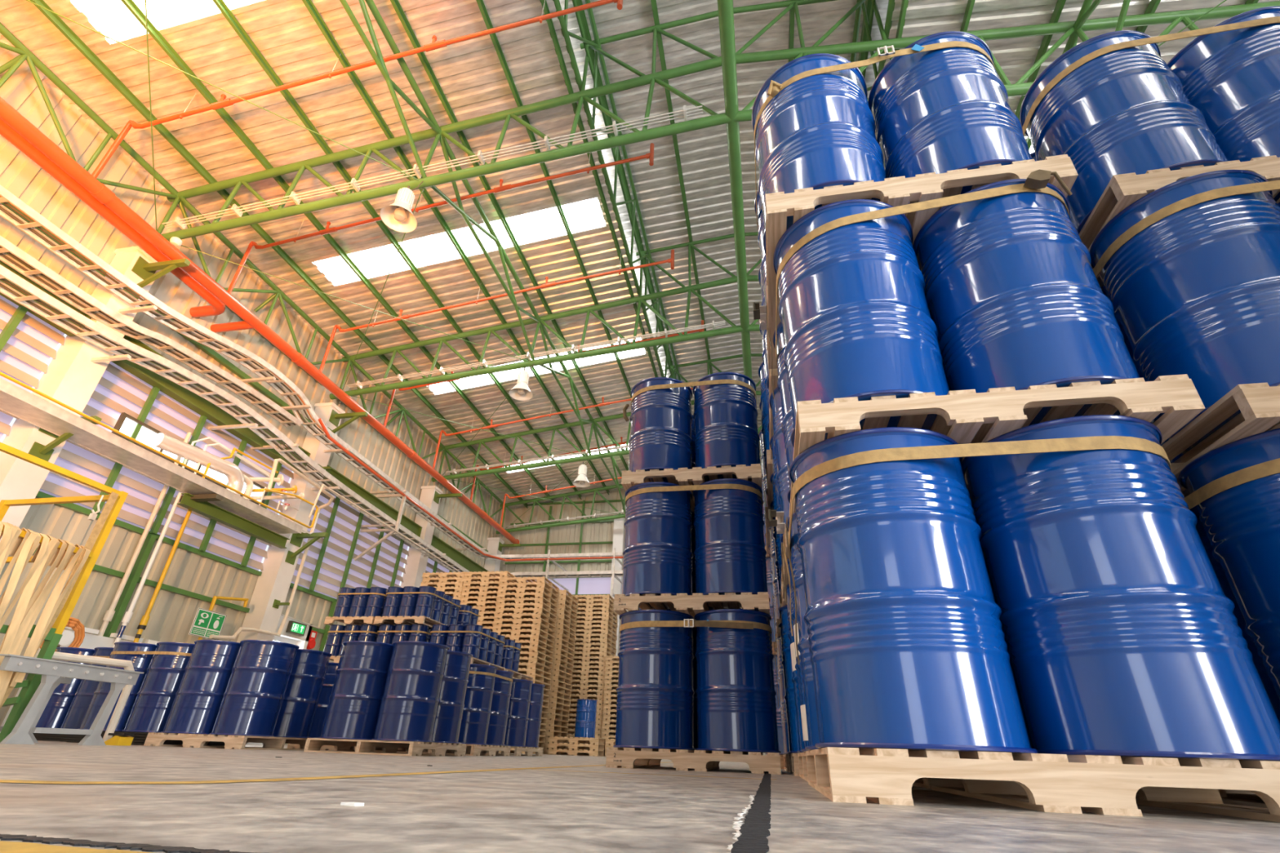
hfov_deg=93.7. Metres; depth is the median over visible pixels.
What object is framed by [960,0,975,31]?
purlin
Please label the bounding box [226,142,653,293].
pipe
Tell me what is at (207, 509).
steel beam
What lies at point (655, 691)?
drum
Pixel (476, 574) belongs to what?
wooden pallet
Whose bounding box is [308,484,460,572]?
pipe
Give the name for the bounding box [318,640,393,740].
drum
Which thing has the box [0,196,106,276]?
beam
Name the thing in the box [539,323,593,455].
brace
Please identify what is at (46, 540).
strap
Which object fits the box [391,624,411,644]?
drum
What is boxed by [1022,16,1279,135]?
strap
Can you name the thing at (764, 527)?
drum
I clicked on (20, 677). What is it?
strap
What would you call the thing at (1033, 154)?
drum
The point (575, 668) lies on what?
wooden pallet
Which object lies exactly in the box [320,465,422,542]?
steel beam
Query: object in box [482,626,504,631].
wooden pallet
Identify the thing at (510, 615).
wooden pallet
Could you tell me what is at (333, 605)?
wall post
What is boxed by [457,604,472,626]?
drum
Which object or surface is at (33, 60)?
truss
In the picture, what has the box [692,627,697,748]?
drum
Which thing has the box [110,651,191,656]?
strap
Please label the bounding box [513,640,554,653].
wooden pallet
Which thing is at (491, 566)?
concrete column
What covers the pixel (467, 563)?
steel beam
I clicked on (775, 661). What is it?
drum
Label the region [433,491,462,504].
bracket
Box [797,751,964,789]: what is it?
wooden pallet
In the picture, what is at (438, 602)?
drum
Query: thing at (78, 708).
drum
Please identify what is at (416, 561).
concrete column
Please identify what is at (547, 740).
wooden pallet
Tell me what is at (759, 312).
buckle
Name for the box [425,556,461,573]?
window
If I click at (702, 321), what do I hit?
pipe
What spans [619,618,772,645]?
strap
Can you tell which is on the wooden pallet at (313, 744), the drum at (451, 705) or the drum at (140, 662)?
the drum at (451, 705)
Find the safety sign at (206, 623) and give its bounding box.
[188,607,226,640]
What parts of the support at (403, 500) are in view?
cross arm, cross arm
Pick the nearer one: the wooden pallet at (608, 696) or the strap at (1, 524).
the strap at (1, 524)
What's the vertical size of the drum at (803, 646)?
0.900 m
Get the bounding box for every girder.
[539,0,680,380]
[849,0,908,91]
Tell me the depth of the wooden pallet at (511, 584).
14.41 m
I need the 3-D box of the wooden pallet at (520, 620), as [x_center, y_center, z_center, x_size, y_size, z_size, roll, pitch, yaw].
[-2.737,4.792,14.434,1.140,0.120,1.140,-4,-29,10]
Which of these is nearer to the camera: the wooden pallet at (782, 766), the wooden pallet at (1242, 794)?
the wooden pallet at (1242, 794)
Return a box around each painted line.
[0,762,666,784]
[0,840,150,852]
[532,768,777,780]
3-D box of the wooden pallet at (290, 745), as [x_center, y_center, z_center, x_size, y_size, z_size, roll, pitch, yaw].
[-3.777,4.239,7.966,1.140,0.120,1.140,-4,-29,10]
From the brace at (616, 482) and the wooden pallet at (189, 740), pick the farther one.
the brace at (616, 482)
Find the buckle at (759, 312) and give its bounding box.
[752,302,766,329]
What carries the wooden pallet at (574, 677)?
on the wooden pallet at (574, 682)
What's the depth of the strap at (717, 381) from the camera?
5.30 m
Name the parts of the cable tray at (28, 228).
support arm, support arm, support arm, support arm, support arm, support arm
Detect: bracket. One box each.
[27,415,102,462]
[122,256,191,299]
[272,599,289,608]
[284,532,328,564]
[317,463,331,469]
[324,408,368,437]
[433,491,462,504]
[497,542,521,551]
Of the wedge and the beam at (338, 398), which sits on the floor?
the wedge
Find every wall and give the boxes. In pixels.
[0,35,502,745]
[499,440,765,755]
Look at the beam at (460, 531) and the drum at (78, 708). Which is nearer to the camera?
the drum at (78, 708)
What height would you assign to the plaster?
0.001 m
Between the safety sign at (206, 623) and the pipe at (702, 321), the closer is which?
the safety sign at (206, 623)
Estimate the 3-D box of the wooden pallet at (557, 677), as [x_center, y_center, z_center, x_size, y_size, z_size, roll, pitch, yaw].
[-2.428,6.351,15.018,1.140,0.120,1.140,-4,-29,10]
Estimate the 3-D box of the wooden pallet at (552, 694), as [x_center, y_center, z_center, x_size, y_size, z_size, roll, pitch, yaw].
[-2.432,6.670,14.851,1.140,0.120,1.140,-4,-29,10]
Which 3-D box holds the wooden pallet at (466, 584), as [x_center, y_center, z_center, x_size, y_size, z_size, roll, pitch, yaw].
[-3.740,4.160,15.348,1.140,0.120,1.140,-4,-29,10]
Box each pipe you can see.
[0,96,519,543]
[0,118,225,317]
[0,371,318,528]
[91,0,622,178]
[97,431,191,636]
[112,492,182,648]
[133,509,191,642]
[151,432,244,495]
[182,436,271,475]
[194,443,270,477]
[197,595,248,639]
[202,447,278,478]
[208,458,334,639]
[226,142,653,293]
[242,473,253,500]
[248,474,284,485]
[248,492,305,501]
[252,485,297,493]
[258,487,280,506]
[275,500,298,514]
[302,512,319,533]
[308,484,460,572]
[318,417,623,561]
[319,248,674,372]
[383,320,704,426]
[432,387,693,468]
[470,436,626,500]
[500,472,622,526]
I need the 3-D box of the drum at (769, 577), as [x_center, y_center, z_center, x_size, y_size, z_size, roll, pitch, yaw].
[1.582,1.950,6.612,0.580,0.900,0.580,6,-29,-7]
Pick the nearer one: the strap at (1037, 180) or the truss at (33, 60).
the strap at (1037, 180)
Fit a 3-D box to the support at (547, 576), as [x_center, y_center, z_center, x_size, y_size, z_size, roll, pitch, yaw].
[-3.012,5.680,22.095,0.063,1.650,2.275,-5,-29,13]
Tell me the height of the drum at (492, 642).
0.420 m
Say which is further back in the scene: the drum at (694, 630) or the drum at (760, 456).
the drum at (760, 456)
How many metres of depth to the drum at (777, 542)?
4.47 m
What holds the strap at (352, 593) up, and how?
attached to the drum at (344, 602)
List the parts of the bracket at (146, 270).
foot plate, plate, arm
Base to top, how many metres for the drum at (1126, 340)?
0.900 m
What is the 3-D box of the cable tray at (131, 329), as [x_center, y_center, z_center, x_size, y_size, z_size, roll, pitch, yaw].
[-8.841,-3.160,7.056,0.340,0.476,13.800,-4,-29,10]
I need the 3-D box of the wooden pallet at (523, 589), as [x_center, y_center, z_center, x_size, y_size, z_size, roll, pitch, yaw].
[-2.729,4.156,14.772,1.140,0.120,1.140,-4,-29,10]
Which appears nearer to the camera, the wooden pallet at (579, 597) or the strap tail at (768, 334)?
the strap tail at (768, 334)
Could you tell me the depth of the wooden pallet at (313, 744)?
5.95 m
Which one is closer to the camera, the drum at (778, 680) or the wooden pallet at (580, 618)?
the drum at (778, 680)
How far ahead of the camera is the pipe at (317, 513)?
12.74 m
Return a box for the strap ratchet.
[622,404,629,422]
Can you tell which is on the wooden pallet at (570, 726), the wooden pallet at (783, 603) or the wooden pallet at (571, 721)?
the wooden pallet at (571, 721)
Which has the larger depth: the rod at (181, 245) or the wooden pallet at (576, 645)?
the wooden pallet at (576, 645)
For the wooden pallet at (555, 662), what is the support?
on the wooden pallet at (557, 667)
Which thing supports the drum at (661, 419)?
on the wooden pallet at (684, 476)
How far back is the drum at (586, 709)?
13.80 m
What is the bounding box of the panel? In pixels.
[0,626,161,733]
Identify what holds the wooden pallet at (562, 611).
on the wooden pallet at (562, 615)
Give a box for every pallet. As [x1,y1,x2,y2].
[32,733,69,741]
[59,731,224,746]
[143,732,306,750]
[286,743,405,751]
[303,737,466,756]
[324,616,395,626]
[329,656,340,662]
[373,616,445,628]
[396,744,510,755]
[420,581,463,586]
[422,572,464,582]
[422,577,464,586]
[434,586,462,591]
[444,591,470,596]
[453,595,469,601]
[460,595,506,606]
[460,600,497,606]
[461,591,497,600]
[462,581,503,591]
[462,586,499,596]
[463,571,515,581]
[463,576,514,586]
[471,605,506,611]
[471,657,505,671]
[477,616,505,622]
[477,621,503,626]
[478,610,504,616]
[480,746,542,755]
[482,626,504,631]
[485,747,543,754]
[493,613,555,626]
[493,623,555,637]
[493,629,555,642]
[494,617,556,632]
[495,607,557,622]
[496,602,557,617]
[497,586,558,602]
[497,591,557,607]
[497,597,557,612]
[497,634,554,647]
[499,577,559,592]
[499,582,559,598]
[505,668,533,681]
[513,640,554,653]
[518,662,551,674]
[518,667,551,679]
[519,657,552,669]
[520,645,553,657]
[520,651,553,663]
[524,674,551,684]
[533,680,551,690]
[538,736,546,742]
[538,742,545,748]
[539,729,546,736]
[540,724,546,730]
[541,711,547,719]
[541,718,546,724]
[541,724,568,733]
[542,694,549,702]
[542,700,549,707]
[542,706,548,713]
[542,719,568,727]
[543,688,549,696]
[543,707,568,716]
[543,748,548,754]
[544,691,570,701]
[544,742,548,748]
[545,736,549,742]
[546,670,572,680]
[546,713,568,721]
[546,730,568,737]
[547,748,604,756]
[548,648,573,660]
[548,659,573,670]
[548,697,570,706]
[548,702,569,711]
[548,742,605,750]
[549,638,574,650]
[549,685,571,695]
[549,736,605,744]
[550,633,574,645]
[551,613,577,626]
[551,664,572,675]
[551,675,571,684]
[551,680,572,690]
[552,653,573,665]
[553,599,577,613]
[553,644,574,655]
[555,618,576,631]
[555,623,575,635]
[555,628,576,641]
[557,604,577,617]
[557,608,576,622]
[558,594,577,608]
[559,590,578,604]
[566,688,604,694]
[567,728,601,734]
[567,733,601,737]
[568,665,605,671]
[568,708,607,714]
[568,713,603,719]
[568,718,602,724]
[568,723,601,729]
[569,703,603,709]
[570,693,604,699]
[570,698,604,704]
[571,629,617,640]
[571,679,604,684]
[571,684,604,689]
[572,615,617,627]
[572,620,617,631]
[572,670,605,675]
[572,675,604,680]
[573,594,613,603]
[573,603,617,615]
[573,611,617,623]
[573,651,611,657]
[573,656,605,662]
[573,661,605,666]
[574,638,616,648]
[574,642,616,653]
[574,647,615,656]
[575,633,616,644]
[576,624,617,635]
[577,599,614,611]
[577,607,617,619]
[601,724,616,729]
[601,729,615,735]
[601,734,615,738]
[602,719,616,724]
[603,693,617,699]
[603,704,616,709]
[603,709,616,715]
[603,714,616,719]
[604,670,618,675]
[604,675,617,679]
[604,679,617,684]
[604,684,617,689]
[604,688,617,694]
[604,698,617,704]
[604,744,613,751]
[605,655,618,661]
[605,660,618,666]
[605,665,618,670]
[605,738,615,745]
[605,746,781,774]
[613,591,769,628]
[621,463,762,512]
[764,506,773,554]
[765,154,1078,368]
[765,754,784,769]
[766,449,773,509]
[768,368,777,459]
[772,642,776,654]
[776,618,780,647]
[779,587,786,623]
[781,525,791,598]
[783,754,790,772]
[788,373,1204,517]
[788,753,799,776]
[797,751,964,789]
[805,746,1279,822]
[1079,155,1279,286]
[1136,789,1262,800]
[1160,382,1279,496]
[1217,789,1267,808]
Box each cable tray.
[0,184,622,560]
[0,235,301,426]
[0,264,622,577]
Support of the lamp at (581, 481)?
hanging from the roof truss at (506, 468)
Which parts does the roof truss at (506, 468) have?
post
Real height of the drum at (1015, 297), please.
0.900 m
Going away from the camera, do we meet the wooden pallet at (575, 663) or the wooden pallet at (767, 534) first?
the wooden pallet at (767, 534)
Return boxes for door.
[246,615,312,744]
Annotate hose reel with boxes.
[38,617,84,686]
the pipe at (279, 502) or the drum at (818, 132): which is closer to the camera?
the drum at (818, 132)
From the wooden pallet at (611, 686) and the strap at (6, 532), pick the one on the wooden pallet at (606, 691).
the wooden pallet at (611, 686)
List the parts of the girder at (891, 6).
rail, rail, rail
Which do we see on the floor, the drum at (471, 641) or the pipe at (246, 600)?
the pipe at (246, 600)
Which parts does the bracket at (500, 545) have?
plate, arm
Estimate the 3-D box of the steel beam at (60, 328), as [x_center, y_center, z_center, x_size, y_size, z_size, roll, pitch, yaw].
[-9.171,-2.742,7.333,0.200,0.480,4.770,-4,-29,10]
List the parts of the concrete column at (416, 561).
cap plate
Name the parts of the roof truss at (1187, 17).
post, post, post, post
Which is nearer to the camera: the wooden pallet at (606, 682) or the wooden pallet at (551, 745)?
the wooden pallet at (551, 745)
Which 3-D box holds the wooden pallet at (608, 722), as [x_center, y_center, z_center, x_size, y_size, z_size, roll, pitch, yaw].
[-0.309,7.926,16.012,1.140,0.120,1.140,-4,-29,10]
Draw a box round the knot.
[767,80,782,96]
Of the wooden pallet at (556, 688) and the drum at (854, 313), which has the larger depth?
the wooden pallet at (556, 688)
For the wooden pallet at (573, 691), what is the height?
0.120 m
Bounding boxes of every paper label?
[790,642,795,671]
[793,622,799,658]
[800,704,808,741]
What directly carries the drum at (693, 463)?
on the wooden pallet at (684, 476)
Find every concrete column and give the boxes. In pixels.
[0,245,161,542]
[236,400,345,643]
[400,482,443,587]
[484,534,504,576]
[609,517,625,656]
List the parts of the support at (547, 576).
arm, arm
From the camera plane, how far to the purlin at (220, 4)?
11.07 m
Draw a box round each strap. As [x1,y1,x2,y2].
[0,491,119,708]
[0,520,3,536]
[0,521,12,556]
[0,522,17,568]
[0,525,22,574]
[0,528,30,594]
[0,528,37,619]
[0,531,41,604]
[0,533,49,629]
[0,534,57,665]
[0,537,60,651]
[0,540,73,692]
[0,542,75,705]
[9,543,83,687]
[14,545,90,682]
[20,538,67,623]
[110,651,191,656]
[327,631,377,634]
[337,592,386,596]
[377,631,431,635]
[386,591,460,608]
[430,631,504,644]
[459,610,479,617]
[469,671,512,682]
[503,645,521,651]
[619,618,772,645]
[625,484,763,514]
[631,379,757,422]
[754,40,995,230]
[775,168,1072,366]
[788,435,1171,552]
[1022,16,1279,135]
[1093,179,1279,277]
[1184,457,1279,509]
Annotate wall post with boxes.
[102,534,156,638]
[319,601,337,651]
[542,506,551,572]
[575,500,585,595]
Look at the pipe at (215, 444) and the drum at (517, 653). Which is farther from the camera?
the pipe at (215, 444)
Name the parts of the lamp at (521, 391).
bulb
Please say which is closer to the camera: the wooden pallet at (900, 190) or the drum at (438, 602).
the wooden pallet at (900, 190)
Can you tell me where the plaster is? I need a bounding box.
[726,795,754,852]
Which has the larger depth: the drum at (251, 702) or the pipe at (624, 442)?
the pipe at (624, 442)
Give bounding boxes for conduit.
[280,613,319,629]
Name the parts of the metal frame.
post, green rail, green leg, rail, rail, rail, rail, post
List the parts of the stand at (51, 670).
leg, leg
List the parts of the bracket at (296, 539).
foot plate, plate, arm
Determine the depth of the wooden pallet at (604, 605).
17.28 m
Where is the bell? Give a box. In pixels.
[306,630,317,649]
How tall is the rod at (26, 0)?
0.414 m
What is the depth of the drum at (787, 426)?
2.90 m
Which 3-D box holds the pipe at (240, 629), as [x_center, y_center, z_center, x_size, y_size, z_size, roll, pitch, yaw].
[-7.434,2.627,12.266,0.424,3.499,2.019,-4,-29,10]
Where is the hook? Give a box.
[87,495,104,520]
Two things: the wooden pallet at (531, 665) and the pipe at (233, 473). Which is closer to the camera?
the pipe at (233, 473)
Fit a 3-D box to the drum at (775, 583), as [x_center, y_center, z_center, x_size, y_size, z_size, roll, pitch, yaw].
[1.512,1.365,5.543,0.580,0.900,0.580,6,-29,-7]
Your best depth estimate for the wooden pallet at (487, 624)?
14.39 m
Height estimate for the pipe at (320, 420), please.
0.442 m
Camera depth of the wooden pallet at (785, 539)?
3.44 m
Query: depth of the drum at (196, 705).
6.31 m
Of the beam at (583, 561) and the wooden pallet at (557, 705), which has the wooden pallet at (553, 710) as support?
the wooden pallet at (557, 705)
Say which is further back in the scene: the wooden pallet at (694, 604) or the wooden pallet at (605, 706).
the wooden pallet at (605, 706)
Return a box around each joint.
[0,834,250,852]
[730,771,771,852]
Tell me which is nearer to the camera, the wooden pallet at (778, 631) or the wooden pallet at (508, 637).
the wooden pallet at (778, 631)
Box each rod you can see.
[26,0,419,180]
[144,0,157,231]
[181,244,530,362]
[342,187,423,389]
[352,395,587,457]
[442,367,531,475]
[450,479,623,515]
[504,459,589,529]
[1158,0,1226,46]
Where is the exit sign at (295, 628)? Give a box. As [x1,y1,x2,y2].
[285,621,306,635]
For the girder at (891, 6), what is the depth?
9.90 m
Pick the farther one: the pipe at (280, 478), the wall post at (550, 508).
the wall post at (550, 508)
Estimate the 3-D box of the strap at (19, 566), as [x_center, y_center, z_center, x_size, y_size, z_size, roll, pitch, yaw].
[-5.283,1.350,4.967,0.181,1.034,0.076,2,-29,0]
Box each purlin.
[30,0,528,508]
[120,0,554,503]
[212,0,582,499]
[302,0,609,494]
[390,0,628,471]
[475,0,631,398]
[540,0,657,377]
[575,0,676,379]
[650,0,712,373]
[788,6,795,62]
[857,0,871,73]
[894,0,908,50]
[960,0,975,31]
[1014,0,1066,119]
[1135,0,1160,32]
[1244,0,1258,4]
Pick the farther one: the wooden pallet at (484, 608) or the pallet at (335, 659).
the wooden pallet at (484, 608)
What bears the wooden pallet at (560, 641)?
on the wooden pallet at (562, 646)
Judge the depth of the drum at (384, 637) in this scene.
8.24 m
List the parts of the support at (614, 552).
arm, arm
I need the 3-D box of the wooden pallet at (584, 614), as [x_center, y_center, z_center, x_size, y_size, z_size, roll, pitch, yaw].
[-1.341,5.617,17.616,1.140,0.120,1.140,-4,-29,10]
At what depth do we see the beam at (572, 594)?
22.81 m
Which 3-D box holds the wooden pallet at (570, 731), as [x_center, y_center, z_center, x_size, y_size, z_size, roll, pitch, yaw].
[-1.429,8.256,16.190,1.140,0.120,1.140,-4,-29,10]
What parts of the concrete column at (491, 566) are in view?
cap plate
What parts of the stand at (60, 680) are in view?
leg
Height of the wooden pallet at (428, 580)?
0.120 m
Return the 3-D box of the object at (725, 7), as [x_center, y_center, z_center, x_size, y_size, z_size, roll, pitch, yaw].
[1.528,-4.316,9.670,0.196,0.196,30.700,-4,-29,10]
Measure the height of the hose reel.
1.492 m
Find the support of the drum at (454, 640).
on the pallet at (473, 660)
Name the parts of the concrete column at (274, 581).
cap plate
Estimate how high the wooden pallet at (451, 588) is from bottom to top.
0.120 m
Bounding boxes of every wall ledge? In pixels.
[64,626,99,634]
[109,633,143,642]
[144,640,161,644]
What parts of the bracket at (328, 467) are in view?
arm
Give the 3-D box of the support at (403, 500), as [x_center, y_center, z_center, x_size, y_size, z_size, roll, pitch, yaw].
[-6.870,2.645,15.864,1.085,1.823,0.070,-4,-29,10]
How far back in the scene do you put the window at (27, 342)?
8.74 m
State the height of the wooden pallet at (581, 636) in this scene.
0.120 m
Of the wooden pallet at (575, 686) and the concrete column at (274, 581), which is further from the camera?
the wooden pallet at (575, 686)
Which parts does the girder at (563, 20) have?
rail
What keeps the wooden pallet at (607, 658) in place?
on the wooden pallet at (607, 663)
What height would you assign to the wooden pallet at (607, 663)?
0.120 m
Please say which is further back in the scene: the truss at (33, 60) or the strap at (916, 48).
the truss at (33, 60)
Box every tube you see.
[51,651,134,742]
[364,0,622,476]
[1026,0,1093,151]
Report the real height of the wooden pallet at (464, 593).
0.120 m
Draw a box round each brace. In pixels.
[339,0,439,177]
[430,136,540,359]
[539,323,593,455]
[593,424,625,514]
[1070,32,1078,48]
[1075,0,1130,31]
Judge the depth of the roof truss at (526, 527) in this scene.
23.52 m
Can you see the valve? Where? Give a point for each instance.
(286, 508)
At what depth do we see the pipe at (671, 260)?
13.54 m
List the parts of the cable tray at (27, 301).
support arm, support arm, support arm, support arm, support arm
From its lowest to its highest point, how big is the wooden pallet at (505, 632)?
0.120 m
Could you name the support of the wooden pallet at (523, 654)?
on the wooden pallet at (531, 660)
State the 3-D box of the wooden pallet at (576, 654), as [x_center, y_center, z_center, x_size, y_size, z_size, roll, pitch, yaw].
[-1.377,6.566,17.100,1.140,0.120,1.140,-4,-29,10]
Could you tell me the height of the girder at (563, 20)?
1.230 m
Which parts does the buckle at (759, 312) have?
handle, frame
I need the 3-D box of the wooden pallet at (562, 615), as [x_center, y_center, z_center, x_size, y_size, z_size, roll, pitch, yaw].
[-2.366,5.085,15.701,1.140,0.120,1.140,-4,-29,10]
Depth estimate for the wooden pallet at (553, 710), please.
14.55 m
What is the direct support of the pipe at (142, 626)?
on the floor
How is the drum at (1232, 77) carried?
on the wooden pallet at (1122, 190)
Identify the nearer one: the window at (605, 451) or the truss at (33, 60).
the truss at (33, 60)
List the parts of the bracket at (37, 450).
foot plate, plate, arm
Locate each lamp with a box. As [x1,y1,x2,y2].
[380,181,423,232]
[508,363,534,400]
[572,458,590,487]
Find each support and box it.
[353,493,407,560]
[545,549,568,591]
[611,547,622,597]
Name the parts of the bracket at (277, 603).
plate, arm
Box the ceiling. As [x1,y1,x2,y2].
[0,0,1279,509]
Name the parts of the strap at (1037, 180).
ratchet handle, loose cord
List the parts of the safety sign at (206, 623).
caption panel, green panel, caption panel, green panel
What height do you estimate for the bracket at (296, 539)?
0.720 m
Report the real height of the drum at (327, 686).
0.900 m
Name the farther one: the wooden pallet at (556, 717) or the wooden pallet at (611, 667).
the wooden pallet at (611, 667)
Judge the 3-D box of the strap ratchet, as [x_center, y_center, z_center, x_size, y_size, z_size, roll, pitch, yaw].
[-0.131,-0.130,5.584,0.060,0.196,0.053,8,-29,-10]
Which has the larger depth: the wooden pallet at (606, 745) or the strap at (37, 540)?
the wooden pallet at (606, 745)
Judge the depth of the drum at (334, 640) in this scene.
8.34 m
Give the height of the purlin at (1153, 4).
0.130 m
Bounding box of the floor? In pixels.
[0,740,1279,852]
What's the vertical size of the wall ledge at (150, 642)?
0.060 m
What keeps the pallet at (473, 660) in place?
on the drum
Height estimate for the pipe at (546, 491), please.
2.592 m
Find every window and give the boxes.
[0,294,64,439]
[39,360,293,570]
[73,0,258,42]
[111,412,267,506]
[290,489,411,600]
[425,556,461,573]
[429,337,645,393]
[508,444,629,471]
[526,577,610,594]
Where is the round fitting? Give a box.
[169,236,182,247]
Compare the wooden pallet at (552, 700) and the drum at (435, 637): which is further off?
the wooden pallet at (552, 700)
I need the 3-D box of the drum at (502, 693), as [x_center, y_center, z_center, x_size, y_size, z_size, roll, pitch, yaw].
[-2.065,3.825,8.160,0.579,0.900,0.579,2,-29,1]
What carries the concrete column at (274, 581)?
on the floor
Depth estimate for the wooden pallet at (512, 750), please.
12.93 m
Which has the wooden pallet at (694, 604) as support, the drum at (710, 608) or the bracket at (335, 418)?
the drum at (710, 608)
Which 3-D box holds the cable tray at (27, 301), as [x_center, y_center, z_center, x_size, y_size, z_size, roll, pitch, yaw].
[-7.539,0.165,11.768,5.744,0.598,25.075,-10,-31,21]
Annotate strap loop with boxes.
[781,542,786,603]
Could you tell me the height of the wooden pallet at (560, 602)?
0.120 m
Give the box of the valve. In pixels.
[284,503,289,511]
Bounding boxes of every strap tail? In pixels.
[693,620,753,629]
[766,305,773,398]
[772,594,777,652]
[773,630,778,706]
[782,533,792,635]
[786,516,799,665]
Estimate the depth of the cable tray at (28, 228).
10.71 m
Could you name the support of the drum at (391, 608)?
on the pallet at (408, 620)
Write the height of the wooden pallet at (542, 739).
0.120 m
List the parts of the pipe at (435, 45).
hanger rod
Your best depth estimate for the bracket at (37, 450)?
8.55 m
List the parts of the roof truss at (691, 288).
post, post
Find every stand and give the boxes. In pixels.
[0,653,143,746]
[0,671,72,742]
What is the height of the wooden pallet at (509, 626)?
0.120 m
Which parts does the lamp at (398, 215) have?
bulb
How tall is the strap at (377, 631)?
0.020 m
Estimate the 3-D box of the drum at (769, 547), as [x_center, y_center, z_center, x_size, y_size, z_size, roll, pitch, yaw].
[1.622,1.643,6.046,0.580,0.900,0.580,3,-29,-3]
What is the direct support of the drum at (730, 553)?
on the wooden pallet at (694, 604)
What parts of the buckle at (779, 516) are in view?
handle, frame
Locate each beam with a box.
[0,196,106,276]
[0,252,90,336]
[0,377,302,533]
[33,547,249,613]
[35,491,262,576]
[111,335,310,472]
[144,299,311,426]
[176,493,289,548]
[225,305,321,385]
[289,582,337,602]
[311,626,325,634]
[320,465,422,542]
[337,398,425,471]
[429,534,488,572]
[437,514,488,551]
[439,482,488,524]
[504,560,611,564]
[510,520,613,525]
[521,541,613,546]
[527,499,623,506]
[547,577,602,578]
[572,594,606,595]
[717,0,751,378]
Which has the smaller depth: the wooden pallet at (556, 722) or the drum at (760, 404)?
the drum at (760, 404)
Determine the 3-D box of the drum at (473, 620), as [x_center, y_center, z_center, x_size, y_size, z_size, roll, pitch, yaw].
[-2.750,3.179,9.698,0.241,0.420,0.241,-4,-29,10]
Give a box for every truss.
[0,22,177,198]
[156,0,1279,241]
[177,200,350,364]
[329,231,761,399]
[350,360,444,459]
[431,353,762,482]
[444,450,505,517]
[495,430,760,533]
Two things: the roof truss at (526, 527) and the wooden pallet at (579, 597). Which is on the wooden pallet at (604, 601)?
the wooden pallet at (579, 597)
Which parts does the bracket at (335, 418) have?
plate, arm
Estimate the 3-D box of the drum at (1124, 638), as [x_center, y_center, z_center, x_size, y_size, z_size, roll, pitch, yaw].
[1.390,0.498,1.826,0.580,0.900,0.580,-1,-29,5]
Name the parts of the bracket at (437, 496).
plate, arm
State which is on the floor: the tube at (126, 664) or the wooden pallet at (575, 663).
the tube at (126, 664)
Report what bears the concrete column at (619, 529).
on the floor
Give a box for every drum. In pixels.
[35,647,94,728]
[61,647,113,728]
[79,641,156,732]
[121,642,195,733]
[160,640,240,734]
[209,640,299,737]
[272,648,332,738]
[309,662,338,738]
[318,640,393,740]
[323,624,345,656]
[333,587,355,617]
[337,624,360,656]
[348,586,370,617]
[357,624,379,642]
[364,586,387,617]
[371,640,449,742]
[375,624,395,644]
[382,586,403,617]
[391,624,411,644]
[397,586,418,617]
[408,624,429,642]
[413,586,436,618]
[426,627,431,642]
[429,624,448,645]
[431,591,444,622]
[431,650,472,743]
[440,595,453,625]
[445,624,465,652]
[448,599,461,626]
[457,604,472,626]
[458,663,497,745]
[461,624,483,658]
[469,608,479,624]
[478,628,490,662]
[486,631,497,664]
[486,670,514,746]
[493,635,505,666]
[501,639,515,670]
[504,679,533,746]
[511,642,521,672]
[525,683,545,747]
[574,699,597,737]
[613,609,695,750]
[622,481,693,609]
[628,377,693,484]
[639,511,695,610]
[691,414,695,484]
[692,372,762,481]
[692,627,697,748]
[693,478,770,608]
[693,608,781,753]
[708,542,770,615]
[751,53,886,253]
[754,191,766,313]
[758,266,768,389]
[758,361,769,467]
[758,430,767,519]
[759,325,768,431]
[759,401,767,495]
[760,456,765,537]
[761,484,770,556]
[764,654,783,755]
[765,556,776,642]
[768,386,789,542]
[768,526,779,626]
[768,544,776,637]
[769,435,782,572]
[769,473,781,594]
[769,500,780,609]
[773,199,949,448]
[773,321,793,503]
[774,647,785,755]
[776,635,789,754]
[777,622,791,754]
[778,604,799,753]
[783,583,804,752]
[785,511,819,750]
[785,556,809,751]
[788,426,1037,753]
[867,31,1032,213]
[912,178,1139,426]
[960,414,1279,761]
[1019,30,1228,234]
[1030,151,1036,160]
[1088,169,1279,454]
[1100,286,1182,462]
[1166,5,1279,201]
[1177,427,1279,700]
[1184,496,1279,723]
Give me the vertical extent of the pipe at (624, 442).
2.592 m
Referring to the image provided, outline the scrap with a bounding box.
[340,802,364,806]
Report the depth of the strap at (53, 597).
5.25 m
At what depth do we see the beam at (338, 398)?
17.01 m
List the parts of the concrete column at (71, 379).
cap plate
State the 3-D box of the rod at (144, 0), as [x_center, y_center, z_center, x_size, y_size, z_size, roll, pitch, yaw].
[-6.390,-4.788,7.797,0.016,0.414,7.144,19,-33,-28]
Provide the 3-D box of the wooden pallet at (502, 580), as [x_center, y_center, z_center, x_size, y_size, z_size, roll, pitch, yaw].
[-2.728,3.946,14.889,1.140,0.120,1.140,-4,-29,10]
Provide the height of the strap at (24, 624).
1.269 m
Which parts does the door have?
frame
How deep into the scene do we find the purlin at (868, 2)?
10.50 m
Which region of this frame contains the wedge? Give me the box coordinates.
[104,733,133,746]
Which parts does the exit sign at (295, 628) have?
lit panel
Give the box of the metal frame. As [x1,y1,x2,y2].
[0,442,128,742]
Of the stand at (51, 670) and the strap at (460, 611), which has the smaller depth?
the stand at (51, 670)
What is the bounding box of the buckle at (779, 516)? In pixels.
[768,509,785,533]

